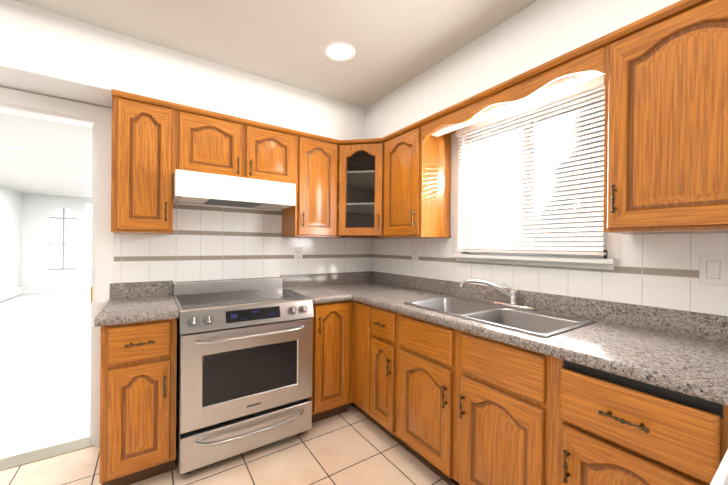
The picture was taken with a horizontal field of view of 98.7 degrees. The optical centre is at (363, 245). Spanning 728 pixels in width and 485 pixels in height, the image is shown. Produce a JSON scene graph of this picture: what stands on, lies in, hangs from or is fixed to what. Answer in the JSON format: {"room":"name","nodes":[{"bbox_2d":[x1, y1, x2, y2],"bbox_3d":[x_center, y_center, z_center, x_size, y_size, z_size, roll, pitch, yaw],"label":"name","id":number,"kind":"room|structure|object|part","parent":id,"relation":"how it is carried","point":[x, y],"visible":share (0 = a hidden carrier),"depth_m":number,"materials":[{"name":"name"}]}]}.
{"room":"kitchen","nodes":[
{"label":"kitchen","id":0,"kind":"room"},
{"bbox_2d":[0,185,21,291],"bbox_3d":[-6.160,-0.028,4.250,0.120,2.460,8.580,0,0,-34],"label":"wall","id":1,"kind":"structure","parent":0,"point":[10,234],"depth_m":7.07,"materials":[{"name":"white paint"}]},
{"bbox_2d":[0,286,22,301],"bbox_3d":[-6.617,1.096,5.085,0.070,0.200,5.900,0,0,-34],"label":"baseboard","id":2,"kind":"structure","parent":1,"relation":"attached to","point":[10,293],"depth_m":6.93,"materials":[{"name":"white wood"}]},
{"bbox_2d":[0,290,90,458],"bbox_3d":[-4.018,1.252,5.635,5.200,0.058,8.700,0,0,-34],"label":"floor","id":3,"kind":"structure","parent":0,"point":[45,356],"depth_m":3.11,"materials":[{"name":"white"}]},
{"bbox_2d":[21,194,91,289],"bbox_3d":[-6.320,-0.039,9.149,5.100,2.460,0.120,0,0,-34],"label":"wall","id":4,"kind":"structure","parent":0,"point":[37,212],"depth_m":7.90,"materials":[{"name":"white paint"}]},
{"bbox_2d":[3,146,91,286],"bbox_3d":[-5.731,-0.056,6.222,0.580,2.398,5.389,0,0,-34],"label":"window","id":5,"kind":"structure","parent":4,"relation":"in","point":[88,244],"depth_m":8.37,"materials":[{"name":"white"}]},
{"bbox_2d":[22,287,89,293],"bbox_3d":[-6.294,1.147,9.096,5.100,0.090,0.015,0,0,-34],"label":"baseboard","id":6,"kind":"structure","parent":4,"relation":"attached to","point":[55,290],"depth_m":8.01,"materials":[{"name":"white"}]},
{"bbox_2d":[49,208,76,269],"bbox_3d":[-7.822,-0.181,8.140,0.520,1.600,0.030,0,0,-34],"label":"window frame","id":7,"kind":"structure","parent":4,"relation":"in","point":[63,243],"depth_m":8.13,"materials":[{"name":"grey"}]},
{"bbox_2d":[3,87,173,296],"bbox_3d":[-1.252,0.024,2.316,3.450,2.460,0.120,0,0,-34],"label":"wall","id":8,"kind":"structure","parent":0,"point":[59,98],"depth_m":1.85,"materials":[{"name":"white paint"}]},
{"bbox_2d":[0,87,113,446],"bbox_3d":[-2.066,0.187,1.767,1.030,2.120,0.152,0,0,-34],"label":"door frame","id":9,"kind":"structure","parent":8,"relation":"attached to","point":[98,119],"depth_m":1.95,"materials":[{"name":"white"}]},
{"bbox_2d":[111,89,176,233],"bbox_3d":[-1.376,-0.477,1.958,0.298,0.792,0.314,0,0,-34],"label":"upper cabinet","id":10,"kind":"object","parent":8,"relation":"attached to","point":[143,127],"depth_m":1.83,"materials":[{"name":"brown wood"}]},
{"bbox_2d":[175,104,246,177],"bbox_3d":[-1.080,-0.657,2.157,0.413,0.427,0.314,0,0,-34],"label":"upper cabinet","id":11,"kind":"object","parent":8,"relation":"attached to","point":[206,141],"depth_m":2.03,"materials":[{"name":"brown wood"}]},
{"bbox_2d":[110,271,369,298],"bbox_3d":[-0.764,0.294,2.562,2.056,0.097,0.018,0,0,-34],"label":"backsplash","id":12,"kind":"structure","parent":8,"relation":"attached to","point":[117,290],"depth_m":2.61,"materials":[{"name":"grey stone"}]},
{"bbox_2d":[114,203,372,295],"bbox_3d":[-0.762,-0.054,2.572,2.052,0.815,0.003,0,0,-34],"label":"wall tiles","id":13,"kind":"structure","parent":8,"relation":"attached to","point":[202,243],"depth_m":2.38,"materials":[{"name":"white tile"}]},
{"bbox_2d":[294,247,301,260],"bbox_3d":[-0.565,0.071,2.698,0.072,0.118,0.008,0,0,-34],"label":"electrical outlet","id":14,"kind":"object","parent":13,"relation":"attached to","point":[297,253],"visible":1,"depth_m":2.69,"materials":[{"name":"white plastic"}]},
{"bbox_2d":[247,119,294,183],"bbox_3d":[-0.752,-0.654,2.379,0.379,0.427,0.314,0,0,-34],"label":"upper cabinet","id":15,"kind":"object","parent":8,"relation":"attached to","point":[270,148],"depth_m":2.25,"materials":[{"name":"brown wood"}]},
{"bbox_2d":[173,169,295,210],"bbox_3d":[-0.909,-0.364,2.184,0.723,0.153,0.465,0,0,-34],"label":"range hood","id":16,"kind":"object","parent":15,"relation":"attached to","point":[193,187],"visible":0.96,"depth_m":2.00,"materials":[{"name":"white metal"}]},
{"bbox_2d":[282,130,338,237],"bbox_3d":[-0.425,-0.469,2.598,0.410,0.792,0.318,0,0,-34],"label":"upper cabinet","id":17,"kind":"object","parent":8,"relation":"attached to","point":[315,214],"depth_m":2.45,"materials":[{"name":"brown wood"}]},
{"bbox_2d":[339,236,378,238],"bbox_3d":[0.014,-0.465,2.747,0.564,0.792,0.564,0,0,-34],"label":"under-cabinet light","id":18,"kind":"object","parent":8,"relation":"attached to","point":[350,237],"depth_m":2.89,"materials":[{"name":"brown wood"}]},
{"bbox_2d":[339,138,382,235],"bbox_3d":[-0.024,-0.471,2.549,0.285,0.780,0.285,0,0,-34],"label":"upper cabinet","id":19,"kind":"object","parent":8,"relation":"attached to","point":[360,160],"depth_m":2.53,"materials":[{"name":"brown wood"}]},
{"bbox_3d":[-0.027,-0.458,2.535,0.168,0.623,0.168,0,0,-34],"label":"glass pane","id":20,"kind":"part","parent":19,"relation":"part of","materials":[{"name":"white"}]},
{"bbox_2d":[0,0,363,139],"bbox_3d":[-1.322,-1.040,2.003,2.970,0.332,0.305,0,0,-34],"label":"soffit","id":21,"kind":"structure","parent":0,"point":[46,53],"depth_m":1.83,"materials":[{"name":"white paint"}]},
{"bbox_2d":[0,403,448,484],"bbox_3d":[0.056,1.301,0.362,3.450,0.060,4.600,0,0,-34],"label":"floor","id":22,"kind":"structure","parent":0,"point":[352,445],"depth_m":1.79,"materials":[{"name":"beige tile"}]},
{"bbox_2d":[0,437,94,470],"bbox_3d":[-2.074,1.245,1.771,0.855,0.007,0.130,0,0,-34],"label":"trim","id":23,"kind":"structure","parent":22,"relation":"on","point":[39,454],"depth_m":1.87,"materials":[{"name":"beige wood"}]},
{"bbox_2d":[99,311,178,484],"bbox_3d":[-1.307,0.816,1.840,0.318,0.875,0.603,0,0,-34],"label":"base cabinet","id":24,"kind":"object","parent":22,"relation":"on","point":[138,361],"depth_m":1.59,"materials":[{"name":"brown wood"}]},
{"bbox_2d":[94,295,177,326],"bbox_3d":[-1.302,0.359,1.828,0.342,0.040,0.633,0,0,-34],"label":"countertop","id":25,"kind":"structure","parent":24,"relation":"on","point":[143,308],"depth_m":1.65,"materials":[{"name":"grey stone"}]},
{"bbox_3d":[-1.141,0.491,1.598,0.262,0.180,0.020,0,0,-34],"label":"drawer","id":26,"kind":"part","parent":24,"relation":"part of","materials":[{"name":"brown wood"}]},
{"bbox_2d":[174,278,313,474],"bbox_3d":[-0.811,0.760,2.089,0.762,0.997,0.699,0,0,-34],"label":"range","id":27,"kind":"object","parent":22,"relation":"on","point":[244,369],"visible":1,"depth_m":1.84,"materials":[{"name":"grey metal"}]},
{"bbox_2d":[174,278,308,313],"bbox_3d":[-0.836,0.312,2.132,0.762,0.102,0.595,0,0,-34],"label":"cooktop","id":28,"kind":"object","parent":27,"relation":"in","point":[207,297],"depth_m":2.14,"materials":[{"name":"metal"}]},
{"bbox_3d":[-0.672,1.099,1.879,0.750,0.213,0.068,0,0,-34],"label":"drawer","id":29,"kind":"part","parent":27,"relation":"part of","materials":[{"name":"metal"}]},
{"bbox_3d":[-0.662,0.734,1.869,0.750,0.517,0.047,0,0,-34],"label":"oven door","id":30,"kind":"part","parent":27,"relation":"part of","materials":[{"name":"metal"}]},
{"bbox_3d":[-0.659,0.405,1.868,0.762,0.122,0.052,0,0,-34],"label":"control panel","id":31,"kind":"part","parent":27,"relation":"part of","materials":[{"name":"metal"}]},
{"bbox_2d":[310,299,353,422],"bbox_3d":[-0.383,0.824,2.465,0.350,0.875,0.603,0,0,-34],"label":"base cabinet","id":32,"kind":"object","parent":22,"relation":"on","point":[333,323],"depth_m":2.21,"materials":[{"name":"brown wood"}]},
{"bbox_2d":[283,283,349,302],"bbox_3d":[-0.394,0.367,2.442,0.311,0.040,0.633,0,0,-34],"label":"countertop","id":33,"kind":"structure","parent":32,"relation":"on","point":[318,294],"depth_m":2.29,"materials":[{"name":"grey stone"}]},
{"bbox_2d":[350,303,365,415],"bbox_3d":[0.230,0.830,2.373,0.603,0.875,0.200,0,0,-34],"label":"base cabinet","id":34,"kind":"object","parent":22,"relation":"on","point":[357,337],"depth_m":2.24,"materials":[{"name":"brown wood"}]},
{"bbox_2d":[366,303,461,451],"bbox_3d":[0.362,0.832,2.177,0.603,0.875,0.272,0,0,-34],"label":"base cabinet","id":35,"kind":"object","parent":22,"relation":"on","point":[414,367],"depth_m":1.78,"materials":[{"name":"brown wood"}]},
{"bbox_2d":[538,351,717,484],"bbox_3d":[1.048,0.841,1.144,0.623,0.875,0.438,0,0,-34],"label":"base cabinet","id":36,"kind":"object","parent":22,"relation":"on","point":[617,393],"depth_m":0.98,"materials":[{"name":"brown wood"}]},
{"bbox_2d":[318,279,727,398],"bbox_3d":[0.715,0.379,1.643,0.633,0.040,3.198,0,0,-34],"label":"countertop","id":37,"kind":"structure","parent":36,"relation":"on","point":[690,362],"depth_m":1.18,"materials":[{"name":"grey stone"}]},
{"bbox_2d":[460,280,535,309],"bbox_3d":[0.775,0.278,1.818,0.278,0.149,0.323,0,0,-34],"label":"faucet","id":38,"kind":"object","parent":37,"relation":"on","point":[512,294],"depth_m":1.85,"materials":[{"name":"silver metal"}]},
{"bbox_2d":[404,280,594,337],"bbox_3d":[0.691,0.376,1.719,0.528,0.346,0.850,0,0,-34],"label":"sink","id":39,"kind":"object","parent":37,"relation":"in","point":[537,323],"visible":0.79,"depth_m":1.72,"materials":[{"name":"metal"}]},
{"bbox_2d":[718,399,727,484],"bbox_3d":[1.301,0.844,0.769,0.623,0.875,0.467,0,0,-34],"label":"base cabinet","id":40,"kind":"object","parent":22,"relation":"on","point":[722,403],"depth_m":0.81,"materials":[{"name":"brown wood"}]},
{"bbox_2d":[0,0,536,197],"bbox_3d":[-2.672,-1.263,3.675,5.240,0.080,13.420,0,0,-34],"label":"ceiling","id":41,"kind":"structure","parent":0,"point":[396,44],"depth_m":1.82,"materials":[{"name":"paint"}]},
{"bbox_2d":[324,41,355,60],"bbox_3d":[-0.149,-1.190,1.922,0.196,0.006,0.196,0,0,-34],"label":"recessed light","id":42,"kind":"object","parent":41,"relation":"in","point":[339,51],"visible":1,"depth_m":1.92,"materials":[{"name":"white glass"}]},
{"bbox_2d":[364,0,680,138],"bbox_3d":[1.258,-1.013,1.154,0.305,0.332,4.600,0,0,-34],"label":"soffit","id":43,"kind":"structure","parent":0,"point":[543,31],"depth_m":1.64,"materials":[{"name":"white paint"}]},
{"bbox_2d":[450,133,621,264],"bbox_3d":[1.436,0.052,1.283,0.150,2.460,4.600,0,0,-34],"label":"wall","id":44,"kind":"structure","parent":0,"point":[616,245],"depth_m":2.29,"materials":[{"name":"white paint"}]},
{"bbox_2d":[379,119,454,238],"bbox_3d":[0.381,-0.461,2.422,0.319,0.792,0.465,0,0,-34],"label":"upper cabinet","id":45,"kind":"object","parent":44,"relation":"attached to","point":[416,173],"depth_m":2.26,"materials":[{"name":"brown wood"}]},
{"bbox_2d":[422,46,604,142],"bbox_3d":[0.701,-0.767,1.721,0.018,0.114,1.047,0,0,-34],"label":"valance board","id":46,"kind":"object","parent":45,"relation":"attached to","point":[593,61],"visible":1,"depth_m":1.56,"materials":[{"name":"brown wood"}]},
{"bbox_2d":[431,72,604,136],"bbox_3d":[0.770,-0.793,1.762,0.090,0.059,1.010,0,0,-34],"label":"wall","id":47,"kind":"structure","parent":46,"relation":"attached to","point":[561,84],"depth_m":1.64,"materials":[{"name":"white paint"}]},
{"bbox_2d":[451,254,617,269],"bbox_3d":[0.938,0.085,1.879,0.108,0.052,0.955,0,0,-34],"label":"window sill","id":48,"kind":"structure","parent":44,"relation":"attached to","point":[593,263],"depth_m":1.74,"materials":[{"name":"white"}]},
{"bbox_2d":[459,89,610,258],"bbox_3d":[0.994,-0.369,1.916,0.120,0.861,0.902,0,0,-34],"label":"window unit","id":49,"kind":"structure","parent":44,"relation":"in","point":[607,242],"depth_m":1.86,"materials":[{"name":"white"}]},
{"bbox_2d":[455,76,606,254],"bbox_3d":[0.905,-0.384,1.850,0.067,0.850,0.870,0,0,-34],"label":"window blind","id":50,"kind":"object","parent":49,"relation":"attached to","point":[499,236],"visible":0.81,"depth_m":1.75,"materials":[{"name":"white plastic"}]},
{"bbox_2d":[370,271,727,342],"bbox_3d":[0.976,0.313,1.808,0.018,0.097,3.180,0,0,-34],"label":"backsplash","id":51,"kind":"structure","parent":44,"relation":"attached to","point":[704,325],"depth_m":1.55,"materials":[{"name":"grey stone"}]},
{"bbox_2d":[372,232,727,315],"bbox_3d":[0.980,0.152,1.820,0.003,0.440,3.197,0,0,-34],"label":"wall tiles","id":52,"kind":"structure","parent":44,"relation":"attached to","point":[660,270],"depth_m":1.48,"materials":[{"name":"white tile"}]},
{"bbox_2d":[412,248,418,261],"bbox_3d":[0.429,0.078,2.626,0.008,0.118,0.072,0,0,-34],"label":"outlet","id":53,"kind":"object","parent":52,"relation":"attached to","point":[415,254],"visible":1,"depth_m":2.62,"materials":[{"name":"white plastic"}]},
{"bbox_2d":[699,254,727,285],"bbox_3d":[1.393,0.093,1.198,0.010,0.122,0.150,0,0,-34],"label":"light switch","id":54,"kind":"object","parent":52,"relation":"attached to","point":[713,269],"visible":1,"depth_m":1.23,"materials":[{"name":"white plastic"}]},
{"bbox_2d":[599,0,727,233],"bbox_3d":[1.229,-0.450,1.170,0.314,0.792,0.460,0,0,-34],"label":"upper cabinet","id":55,"kind":"object","parent":44,"relation":"attached to","point":[666,128],"depth_m":1.11,"materials":[{"name":"brown wood"}]},
{"label":"outside","id":56,"kind":"structure","parent":0,"visible":0},
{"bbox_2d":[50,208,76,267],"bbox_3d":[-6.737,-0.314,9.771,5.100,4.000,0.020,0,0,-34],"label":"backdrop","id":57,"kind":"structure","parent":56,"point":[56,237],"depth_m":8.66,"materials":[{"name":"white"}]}
]}

